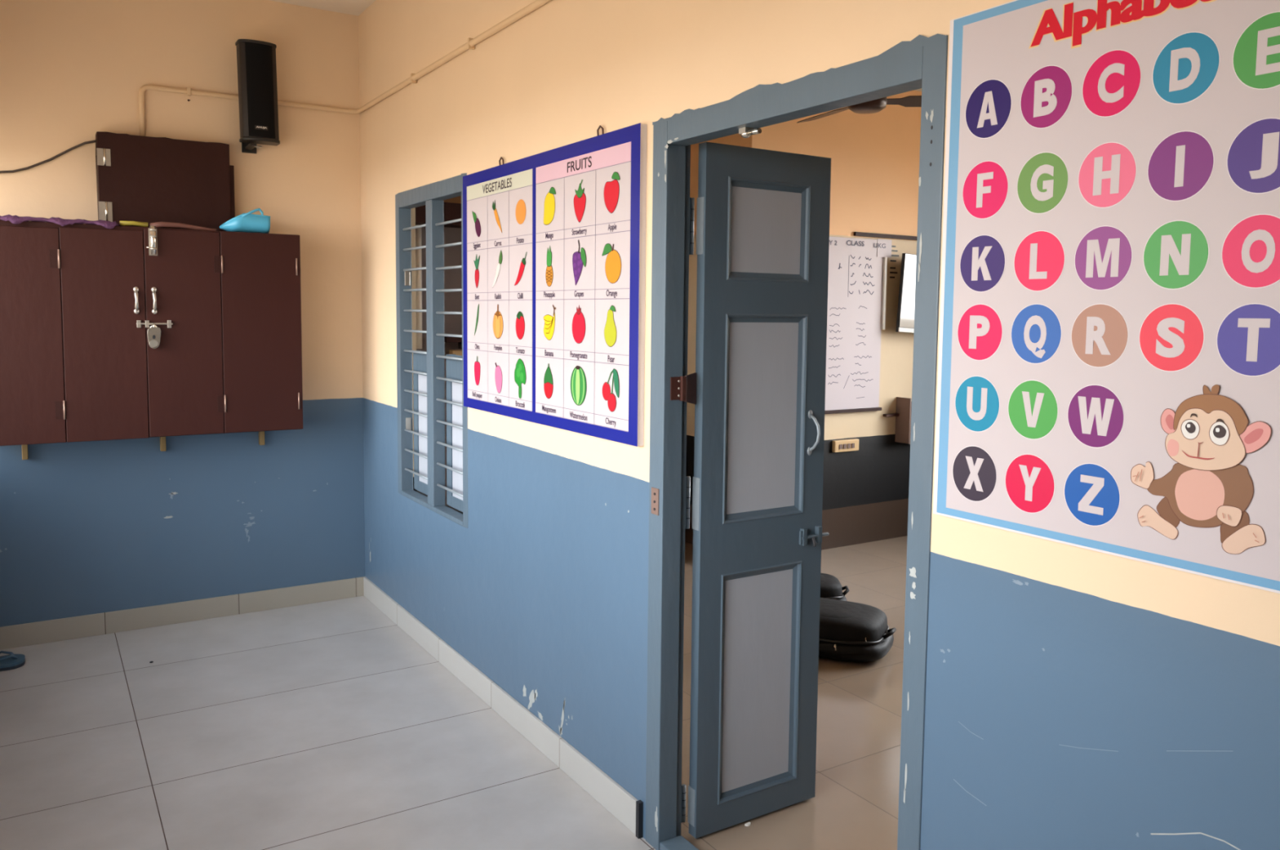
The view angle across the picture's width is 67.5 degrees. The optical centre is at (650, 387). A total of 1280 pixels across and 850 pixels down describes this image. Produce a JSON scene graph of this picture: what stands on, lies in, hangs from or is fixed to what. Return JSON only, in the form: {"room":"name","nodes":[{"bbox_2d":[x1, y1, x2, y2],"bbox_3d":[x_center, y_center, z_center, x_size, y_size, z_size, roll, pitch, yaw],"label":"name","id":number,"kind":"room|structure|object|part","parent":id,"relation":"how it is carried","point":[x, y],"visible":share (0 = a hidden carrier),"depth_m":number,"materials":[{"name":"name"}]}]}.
{"room":"classroom","nodes":[
{"label":"classroom","id":0,"kind":"room"},
{"bbox_2d":[0,0,364,626],"bbox_3d":[-2.512,-0.386,4.766,2.100,3.170,0.150,-2,5,-33],"label":"wall","id":1,"kind":"structure","parent":0,"point":[88,527],"depth_m":4.81,"materials":[{"name":"paint"}]},
{"bbox_2d":[0,139,96,173],"bbox_3d":[-2.914,-1.059,4.343,0.711,0.190,0.041,-2,5,-29],"label":"cable","id":2,"kind":"object","parent":1,"relation":"attached to","point":[95,140],"visible":0.98,"depth_m":4.43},
{"bbox_2d":[0,219,302,459],"bbox_3d":[-2.411,-0.213,4.561,1.388,1.084,0.328,-2,5,-33],"label":"upper cabinet","id":3,"kind":"object","parent":1,"relation":"attached to","point":[79,303],"visible":1,"depth_m":4.43,"materials":[{"name":"brown wood"}]},
{"bbox_3d":[-2.775,-0.223,4.176,0.359,0.952,0.020,-2,5,-33],"label":"door","id":4,"kind":"part","parent":3,"relation":"part of","materials":[{"name":"brown wood"}]},
{"bbox_2d":[0,214,118,228],"bbox_3d":[-2.666,-0.732,4.224,0.560,0.044,0.100,-2,5,-33],"label":"cloth","id":5,"kind":"object","parent":3,"relation":"on","point":[15,219],"visible":1,"depth_m":4.22,"materials":[{"name":"purple fabric"}]},
{"bbox_3d":[-2.483,-0.237,4.362,0.328,0.958,0.020,-2,5,-33],"label":"door","id":6,"kind":"part","parent":3,"relation":"part of","materials":[{"name":"brown wood"}]},
{"bbox_2d":[119,220,148,226],"bbox_3d":[-2.387,-0.755,4.427,0.116,0.026,0.024,-2,5,-33],"label":"stick","id":7,"kind":"object","parent":3,"relation":"on","point":[122,223],"visible":1,"depth_m":4.42,"materials":[{"name":"yellow plastic"}]},
{"bbox_3d":[-2.361,-0.400,4.400,0.022,0.126,0.031,-2,5,-33],"label":"pull handle","id":8,"kind":"part","parent":3,"relation":"part of","materials":[{"name":"metal"}]},
{"bbox_2d":[146,323,160,348],"bbox_3d":[-2.300,-0.238,4.439,0.056,0.115,0.024,-2,5,-33],"label":"padlock","id":9,"kind":"object","parent":3,"relation":"hanging from","point":[153,334],"visible":1,"depth_m":4.43,"materials":[{"name":"metal"}]},
{"bbox_3d":[-2.299,-0.403,4.440,0.022,0.126,0.031,-2,5,-33],"label":"pull handle","id":10,"kind":"part","parent":3,"relation":"part of","materials":[{"name":"metal"}]},
{"bbox_2d":[149,222,216,231],"bbox_3d":[-2.212,-0.763,4.536,0.287,0.033,0.020,-2,5,-33],"label":"strap","id":11,"kind":"object","parent":3,"relation":"on","point":[157,224],"visible":0.99,"depth_m":4.52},
{"bbox_3d":[-2.207,-0.256,4.538,0.322,0.966,0.020,-2,5,-33],"label":"door","id":12,"kind":"part","parent":3,"relation":"part of","materials":[{"name":"brown wood"}]},
{"bbox_2d":[219,208,270,233],"bbox_3d":[-2.000,-0.820,4.710,0.222,0.122,0.166,-2,5,-33],"label":"plastic basket","id":13,"kind":"object","parent":3,"relation":"on","point":[248,222],"visible":0.92,"depth_m":4.66,"materials":[{"name":"blue plastic"}]},
{"bbox_3d":[-1.937,-0.850,4.660,0.101,0.052,0.017,-3,6,-38],"label":"handle","id":14,"kind":"part","parent":13,"relation":"part of","materials":[{"name":"blue plastic"}]},
{"bbox_3d":[-1.914,-0.270,4.725,0.367,0.972,0.020,-2,5,-33],"label":"door","id":15,"kind":"part","parent":3,"relation":"part of","materials":[{"name":"brown wood"}]},
{"bbox_2d":[95,131,235,231],"bbox_3d":[-2.351,-0.985,4.664,0.596,0.444,0.109,-2,5,-33],"label":"meter box","id":16,"kind":"object","parent":1,"relation":"attached to","point":[140,178],"visible":0.77,"depth_m":4.61,"materials":[{"name":"brown wood"}]},
{"bbox_2d":[0,576,364,649],"bbox_3d":[-2.428,1.145,4.854,1.938,0.106,0.012,-2,5,-33],"label":"baseboard","id":17,"kind":"structure","parent":1,"relation":"attached to","point":[104,623],"depth_m":4.85,"materials":[{"name":"tile"}]},
{"bbox_2d":[235,39,279,153],"bbox_3d":[-1.974,-1.452,4.813,0.195,0.521,0.199,-2,5,-33],"label":"loudspeaker","id":18,"kind":"object","parent":1,"relation":"attached to","point":[256,64],"visible":1,"depth_m":4.75,"materials":[{"name":"grey plastic"}]},
{"bbox_3d":[-1.973,-1.210,4.825,0.036,0.027,0.097,0,5,-10],"label":"knob","id":19,"kind":"part","parent":18,"relation":"part of","materials":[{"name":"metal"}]},
{"bbox_2d":[244,42,275,138],"bbox_3d":[-1.932,-1.468,4.746,0.138,0.444,0.038,-2,5,-33],"label":"grille","id":20,"kind":"object","parent":18,"relation":"attached to","point":[260,57],"depth_m":4.74,"materials":[{"name":"black fabric"}]},
{"bbox_2d":[415,195,462,512],"bbox_3d":[-0.842,-0.487,6.308,2.180,3.170,0.350,-2,5,-33],"label":"wall","id":21,"kind":"structure","parent":0,"point":[452,206],"depth_m":6.04,"materials":[{"name":"paint"}]},
{"bbox_2d":[415,225,422,348],"bbox_3d":[-1.433,-0.654,5.922,0.034,0.830,0.036,-2,5,-33],"label":"pipe","id":22,"kind":"object","parent":21,"relation":"attached to","point":[418,231],"visible":0.66,"depth_m":5.91,"materials":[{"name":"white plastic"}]},
{"bbox_2d":[444,336,462,348],"bbox_3d":[-0.879,-0.293,6.211,1.000,0.076,0.200,-2,5,-33],"label":"wall shelf","id":23,"kind":"object","parent":21,"relation":"attached to","point":[446,339],"visible":0.19,"depth_m":5.89,"materials":[{"name":"brown wood"}]},
{"bbox_2d":[449,349,462,355],"bbox_3d":[-1.192,-0.208,6.101,0.170,0.067,0.060,-2,5,-33],"label":"junction box","id":24,"kind":"object","parent":21,"relation":"attached to","point":[457,352],"visible":0.23,"depth_m":6.05,"materials":[{"name":"beige plastic"}]},
{"bbox_2d":[0,535,906,849],"bbox_3d":[1.825,1.479,2.647,7.000,0.120,9.650,-2,5,-33],"label":"floor","id":25,"kind":"structure","parent":0,"point":[326,725],"depth_m":3.50,"materials":[{"name":"tile"}]},
{"bbox_2d":[0,650,25,671],"bbox_3d":[-2.927,1.214,4.235,0.271,0.055,0.144,-2,5,-33],"label":"slipper","id":26,"kind":"object","parent":25,"relation":"on","point":[11,661],"visible":1,"depth_m":4.25,"materials":[{"name":"blue rubber"}]},
{"bbox_2d":[744,822,751,826],"bbox_3d":[0.306,1.370,3.008,0.021,0.006,0.010,-3,6,-41],"label":"paper scrap","id":27,"kind":"object","parent":25,"relation":"on","point":[748,824],"visible":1,"depth_m":3.00,"materials":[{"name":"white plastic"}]},
{"bbox_2d":[820,573,848,600],"bbox_3d":[0.828,1.115,5.260,0.514,0.175,0.336,1,4,2],"label":"bag","id":28,"kind":"object","parent":25,"relation":"on","point":[831,587],"visible":0.17,"depth_m":5.14,"materials":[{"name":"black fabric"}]},
{"bbox_3d":[1.061,1.111,5.250,0.046,0.037,0.115,1,4,3],"label":"carry handle","id":29,"kind":"part","parent":28,"relation":"part of","materials":[{"name":"black plastic"}]},
{"bbox_2d":[818,597,896,662],"bbox_3d":[0.855,1.150,4.625,0.635,0.206,0.446,3,5,26],"label":"case","id":30,"kind":"object","parent":25,"relation":"on","point":[850,631],"visible":0.56,"depth_m":4.42,"materials":[{"name":"black fabric"}]},
{"bbox_3d":[1.119,1.153,4.500,0.053,0.040,0.116,3,5,26],"label":"carry handle","id":31,"kind":"part","parent":30,"relation":"part of","materials":[{"name":"black plastic"}]},
{"bbox_2d":[269,0,921,91],"bbox_3d":[1.902,-1.796,2.328,7.000,0.120,9.800,-2,5,-33],"label":"ceiling","id":32,"kind":"structure","parent":0,"point":[355,7],"depth_m":4.96,"materials":[{"name":"beige paint"}]},
{"bbox_2d":[796,95,921,123],"bbox_3d":[1.060,-1.712,5.105,1.074,0.498,1.005,-2,5,-33],"label":"ceiling fan","id":33,"kind":"object","parent":32,"relation":"hanging from","point":[873,106],"visible":0.31,"depth_m":5.03,"materials":[{"name":"brown metal"}]},
{"bbox_3d":[0.997,-1.534,5.370,0.132,0.033,0.510,-1,5,-25],"label":"blade","id":34,"kind":"part","parent":33,"relation":"part of","materials":[{"name":"brown metal"}]},
{"bbox_3d":[1.141,-1.506,5.058,0.210,0.096,0.210,-2,5,-33],"label":"motor","id":35,"kind":"part","parent":33,"relation":"part of","materials":[{"name":"brown metal"}]},
{"bbox_3d":[1.484,-1.502,5.026,0.510,0.033,0.132,1,4,5],"label":"blade","id":36,"kind":"part","parent":33,"relation":"part of","materials":[{"name":"brown metal"}]},
{"bbox_2d":[684,89,921,550],"bbox_3d":[1.340,-0.533,7.211,2.470,3.170,1.180,-2,5,-33],"label":"wall","id":37,"kind":"structure","parent":0,"point":[875,157],"depth_m":6.63,"materials":[{"name":"paint"}]},
{"bbox_2d":[831,438,858,452],"bbox_3d":[1.337,0.397,6.565,0.225,0.079,0.035,-2,5,-33],"label":"switchboard","id":38,"kind":"object","parent":37,"relation":"attached to","point":[846,445],"visible":1,"depth_m":6.54,"materials":[{"name":"beige plastic"}]},
{"bbox_2d":[824,235,892,413],"bbox_3d":[1.164,-0.415,6.385,1.197,1.186,0.035,-2,5,-33],"label":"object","id":39,"kind":"object","parent":37,"relation":"attached to","point":[857,280],"visible":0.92,"depth_m":6.53,"materials":[{"name":"white paper"}]},
{"bbox_3d":[1.131,0.167,6.413,1.132,0.021,0.035,-2,5,-33],"label":"rail","id":40,"kind":"part","parent":39,"relation":"part of","materials":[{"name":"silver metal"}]},
{"bbox_2d":[853,231,916,239],"bbox_3d":[2.044,-1.065,6.905,1.580,0.026,0.018,-2,5,-33],"label":"trim","id":41,"kind":"structure","parent":37,"relation":"attached to","point":[855,233],"depth_m":6.62,"materials":[{"name":"brown wood"}]},
{"bbox_2d":[883,413,899,417],"bbox_3d":[1.701,0.194,6.782,0.128,0.018,0.035,-2,5,-33],"label":"ledge","id":42,"kind":"object","parent":37,"relation":"attached to","point":[890,414],"visible":1,"depth_m":6.76,"materials":[{"name":"brown metal"}]},
{"bbox_2d":[889,245,898,278],"bbox_3d":[1.707,-0.880,6.713,0.085,0.226,0.001,-2,5,-33],"label":"wall text","id":43,"kind":"structure","parent":37,"relation":"attached to","point":[891,246],"depth_m":6.71,"materials":[{"name":"black"}]},
{"bbox_2d":[894,396,911,444],"bbox_3d":[1.883,0.229,6.845,0.244,0.324,0.134,-2,5,-33],"label":"wall-mounted box","id":44,"kind":"object","parent":37,"relation":"attached to","point":[904,405],"visible":0.55,"depth_m":6.77,"materials":[{"name":"brown wood"}]},
{"bbox_2d":[895,253,916,333],"bbox_3d":[2.114,-0.649,6.930,0.990,0.598,0.107,-2,5,-33],"label":"television","id":45,"kind":"object","parent":37,"relation":"attached to","point":[906,301],"visible":0.28,"depth_m":6.66,"materials":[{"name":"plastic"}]},
{"bbox_2d":[358,0,1279,849],"bbox_3d":[0.706,-0.117,1.792,0.100,3.170,9.650,-2,5,-33],"label":"wall","id":46,"kind":"structure","parent":0,"point":[1077,698],"depth_m":2.64,"materials":[{"name":"paint"}]},
{"bbox_2d":[138,0,551,136],"bbox_3d":[0.375,-1.036,1.173,1.060,0.268,8.900,-2,5,-33],"label":"conduit pipe","id":47,"kind":"object","parent":46,"relation":"attached to","point":[470,44],"visible":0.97,"depth_m":4.61,"materials":[{"name":"beige plastic"}]},
{"bbox_2d":[395,173,468,528],"bbox_3d":[-0.980,-0.178,4.410,0.087,1.491,0.930,-2,5,-33],"label":"window","id":48,"kind":"structure","parent":46,"relation":"in","point":[428,366],"depth_m":4.40,"materials":[{"name":"grey wood"}]},
{"bbox_2d":[413,350,427,495],"bbox_3d":[-1.077,0.174,4.643,0.023,0.699,0.367,-2,5,-33],"label":"window pane","id":49,"kind":"object","parent":48,"relation":"attached to","point":[420,360],"depth_m":4.72,"materials":[{"name":"white glass"}]},
{"bbox_3d":[-1.077,0.207,4.645,0.012,0.534,0.251,-2,5,-33],"label":"shutter panel","id":50,"kind":"part","parent":48,"relation":"part of","materials":[{"name":"white glass"}]},
{"bbox_2d":[445,354,462,511],"bbox_3d":[-0.835,0.206,4.265,0.023,0.699,0.357,-2,5,-33],"label":"shutter","id":51,"kind":"object","parent":48,"relation":"attached to","point":[454,367],"depth_m":4.33,"materials":[{"name":"blue"}]},
{"bbox_3d":[-0.835,0.239,4.268,0.012,0.534,0.241,-2,5,-33],"label":"shutter panel","id":52,"kind":"part","parent":48,"relation":"part of","materials":[{"name":"white glass"}]},
{"bbox_2d":[363,576,643,838],"bbox_3d":[-0.821,1.215,4.153,0.016,0.112,2.932,-2,5,-33],"label":"baseboard","id":53,"kind":"structure","parent":46,"relation":"attached to","point":[608,793],"depth_m":3.61,"materials":[{"name":"tile"}]},
{"bbox_2d":[462,122,647,446],"bbox_3d":[-0.396,-0.361,3.381,0.028,0.977,1.370,-2,5,-33],"label":"chart","id":54,"kind":"object","parent":46,"relation":"attached to","point":[554,240],"visible":1,"depth_m":3.21,"materials":[{"name":"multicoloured paper"}]},
{"bbox_2d":[471,210,480,236],"bbox_3d":[-0.692,-0.651,3.807,0.001,0.108,0.090,-2,5,-33],"label":"picture","id":55,"kind":"object","parent":54,"relation":"attached to","point":[476,215],"depth_m":3.81},
{"bbox_2d":[474,303,479,334],"bbox_3d":[-0.698,-0.271,3.838,0.001,0.128,0.052,-2,5,-33],"label":"picture","id":56,"kind":"object","parent":54,"relation":"attached to","point":[476,305],"depth_m":3.84},
{"bbox_2d":[473,253,479,288],"bbox_3d":[-0.694,-0.464,3.820,0.001,0.136,0.062,-2,5,-33],"label":"picture","id":57,"kind":"object","parent":54,"relation":"attached to","point":[476,256],"depth_m":3.82},
{"bbox_2d":[474,355,479,385],"bbox_3d":[-0.697,-0.068,3.849,0.001,0.118,0.063,-2,5,-33],"label":"picture","id":58,"kind":"object","parent":54,"relation":"attached to","point":[477,358],"depth_m":3.85},
{"bbox_2d":[492,250,502,287],"bbox_3d":[-0.586,-0.451,3.652,0.001,0.141,0.097,-2,5,-33],"label":"picture","id":59,"kind":"object","parent":54,"relation":"attached to","point":[496,255],"depth_m":3.65},
{"bbox_2d":[492,200,502,232],"bbox_3d":[-0.583,-0.649,3.635,0.001,0.130,0.090,-2,5,-33],"label":"picture","id":60,"kind":"object","parent":54,"relation":"attached to","point":[496,204],"depth_m":3.64},
{"bbox_2d":[493,304,502,338],"bbox_3d":[-0.585,-0.252,3.661,0.002,0.133,0.098,-2,5,-33],"label":"picture","id":61,"kind":"object","parent":54,"relation":"attached to","point":[497,308],"depth_m":3.66},
{"bbox_2d":[494,363,502,393],"bbox_3d":[-0.584,-0.037,3.674,0.001,0.117,0.069,-2,5,-33],"label":"picture","id":62,"kind":"object","parent":54,"relation":"attached to","point":[498,366],"depth_m":3.68},
{"bbox_2d":[514,358,525,398],"bbox_3d":[-0.479,-0.033,3.509,0.001,0.147,0.101,-2,5,-33],"label":"picture","id":63,"kind":"object","parent":54,"relation":"attached to","point":[519,363],"depth_m":3.51},
{"bbox_2d":[515,311,524,339],"bbox_3d":[-0.477,-0.227,3.495,0.001,0.103,0.079,-2,5,-33],"label":"picture","id":64,"kind":"object","parent":54,"relation":"attached to","point":[520,315],"depth_m":3.49},
{"bbox_2d":[515,199,525,224],"bbox_3d":[-0.470,-0.634,3.460,0.001,0.089,0.090,-2,5,-33],"label":"picture","id":65,"kind":"object","parent":54,"relation":"attached to","point":[520,212],"depth_m":3.46},
{"bbox_2d":[514,252,526,285],"bbox_3d":[-0.473,-0.430,3.476,0.001,0.119,0.110,-2,5,-33],"label":"picture","id":66,"kind":"object","parent":54,"relation":"attached to","point":[520,258],"depth_m":3.48},
{"bbox_2d":[543,363,553,398],"bbox_3d":[-0.354,-0.022,3.316,0.001,0.123,0.072,-2,5,-33],"label":"picture","id":67,"kind":"object","parent":54,"relation":"attached to","point":[548,367],"depth_m":3.31},
{"bbox_2d":[545,245,553,286],"bbox_3d":[-0.348,-0.416,3.282,0.001,0.141,0.058,-2,5,-33],"label":"picture","id":68,"kind":"object","parent":54,"relation":"attached to","point":[548,249],"depth_m":3.28},
{"bbox_2d":[543,186,555,225],"bbox_3d":[-0.345,-0.618,3.265,0.001,0.125,0.095,-2,5,-33],"label":"picture","id":69,"kind":"object","parent":54,"relation":"attached to","point":[549,193],"depth_m":3.26},
{"bbox_2d":[543,304,555,340],"bbox_3d":[-0.348,-0.224,3.293,0.001,0.123,0.097,-2,5,-33],"label":"picture","id":70,"kind":"object","parent":54,"relation":"attached to","point":[549,310],"depth_m":3.29},
{"bbox_2d":[570,365,586,405],"bbox_3d":[-0.238,-0.006,3.133,0.003,0.131,0.112,-2,5,-33],"label":"picture","id":71,"kind":"object","parent":54,"relation":"attached to","point":[578,373],"depth_m":3.13},
{"bbox_2d":[572,305,585,343],"bbox_3d":[-0.235,-0.206,3.118,0.001,0.127,0.093,-2,5,-33],"label":"picture","id":72,"kind":"object","parent":54,"relation":"attached to","point":[578,311],"depth_m":3.12},
{"bbox_2d":[573,179,586,222],"bbox_3d":[-0.229,-0.600,3.085,0.001,0.136,0.084,-2,5,-33],"label":"picture","id":73,"kind":"object","parent":54,"relation":"attached to","point":[580,185],"depth_m":3.08},
{"bbox_2d":[604,305,616,346],"bbox_3d":[-0.125,-0.189,2.947,0.001,0.128,0.077,-2,5,-33],"label":"picture","id":74,"kind":"object","parent":54,"relation":"attached to","point":[610,311],"depth_m":2.95},
{"bbox_2d":[602,368,618,411],"bbox_3d":[-0.124,0.007,2.958,0.001,0.135,0.106,-2,5,-32],"label":"picture","id":75,"kind":"object","parent":54,"relation":"attached to","point":[610,375],"depth_m":2.96},
{"bbox_2d":[601,243,621,283],"bbox_3d":[-0.121,-0.380,2.929,0.001,0.123,0.117,-2,5,-33],"label":"picture","id":76,"kind":"object","parent":54,"relation":"attached to","point":[611,252],"depth_m":2.93},
{"bbox_2d":[604,171,619,213],"bbox_3d":[-0.119,-0.592,2.913,0.001,0.122,0.099,-2,5,-33],"label":"picture","id":77,"kind":"object","parent":54,"relation":"attached to","point":[611,179],"depth_m":2.91},
{"bbox_2d":[680,142,831,838],"bbox_3d":[0.338,0.324,2.961,0.536,2.080,0.079,-2,5,-30],"label":"door","id":78,"kind":"structure","parent":46,"relation":"in","point":[762,215],"depth_m":2.95,"materials":[{"name":"blue wood"}]},
{"bbox_3d":[0.332,0.917,3.024,0.269,0.670,0.016,-2,5,-33],"label":"panel","id":79,"kind":"part","parent":78,"relation":"part of","materials":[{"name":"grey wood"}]},
{"bbox_3d":[0.341,0.918,3.010,0.321,0.722,0.017,-2,5,-33],"label":"panel moulding","id":80,"kind":"part","parent":78,"relation":"part of","materials":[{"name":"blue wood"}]},
{"bbox_3d":[0.342,0.090,2.959,0.269,0.580,0.016,-2,5,-33],"label":"panel","id":81,"kind":"part","parent":78,"relation":"part of","materials":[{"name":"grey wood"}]},
{"bbox_3d":[0.350,0.091,2.945,0.321,0.632,0.017,-2,5,-33],"label":"panel moulding","id":82,"kind":"part","parent":78,"relation":"part of","materials":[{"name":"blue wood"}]},
{"bbox_3d":[0.348,-0.474,2.915,0.269,0.250,0.016,-2,5,-33],"label":"panel","id":83,"kind":"part","parent":78,"relation":"part of","materials":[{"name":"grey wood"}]},
{"bbox_3d":[0.357,-0.472,2.901,0.321,0.302,0.017,-2,5,-33],"label":"panel moulding","id":84,"kind":"part","parent":78,"relation":"part of","materials":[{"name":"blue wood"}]},
{"bbox_3d":[0.518,0.144,3.030,0.042,0.146,0.017,4,6,37],"label":"handle","id":85,"kind":"part","parent":78,"relation":"part of","materials":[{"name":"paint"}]},
{"bbox_2d":[645,33,948,849],"bbox_3d":[0.328,0.336,2.419,0.128,2.161,1.060,-2,5,-33],"label":"trim","id":86,"kind":"structure","parent":46,"relation":"attached to","point":[920,62],"depth_m":2.48,"materials":[{"name":"grey wood"}]},
{"bbox_3d":[0.013,0.332,2.801,0.004,0.078,0.038,-2,5,-33],"label":"latch plate","id":87,"kind":"part","parent":86,"relation":"part of","materials":[{"name":"silver metal"}]},
{"bbox_2d":[933,0,1279,593],"bbox_3d":[0.754,-0.204,1.603,0.015,0.963,0.673,-2,5,-33],"label":"chart","id":88,"kind":"object","parent":46,"relation":"attached to","point":[1108,363],"visible":1,"depth_m":1.58,"materials":[{"name":"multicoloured paper"}]}
]}

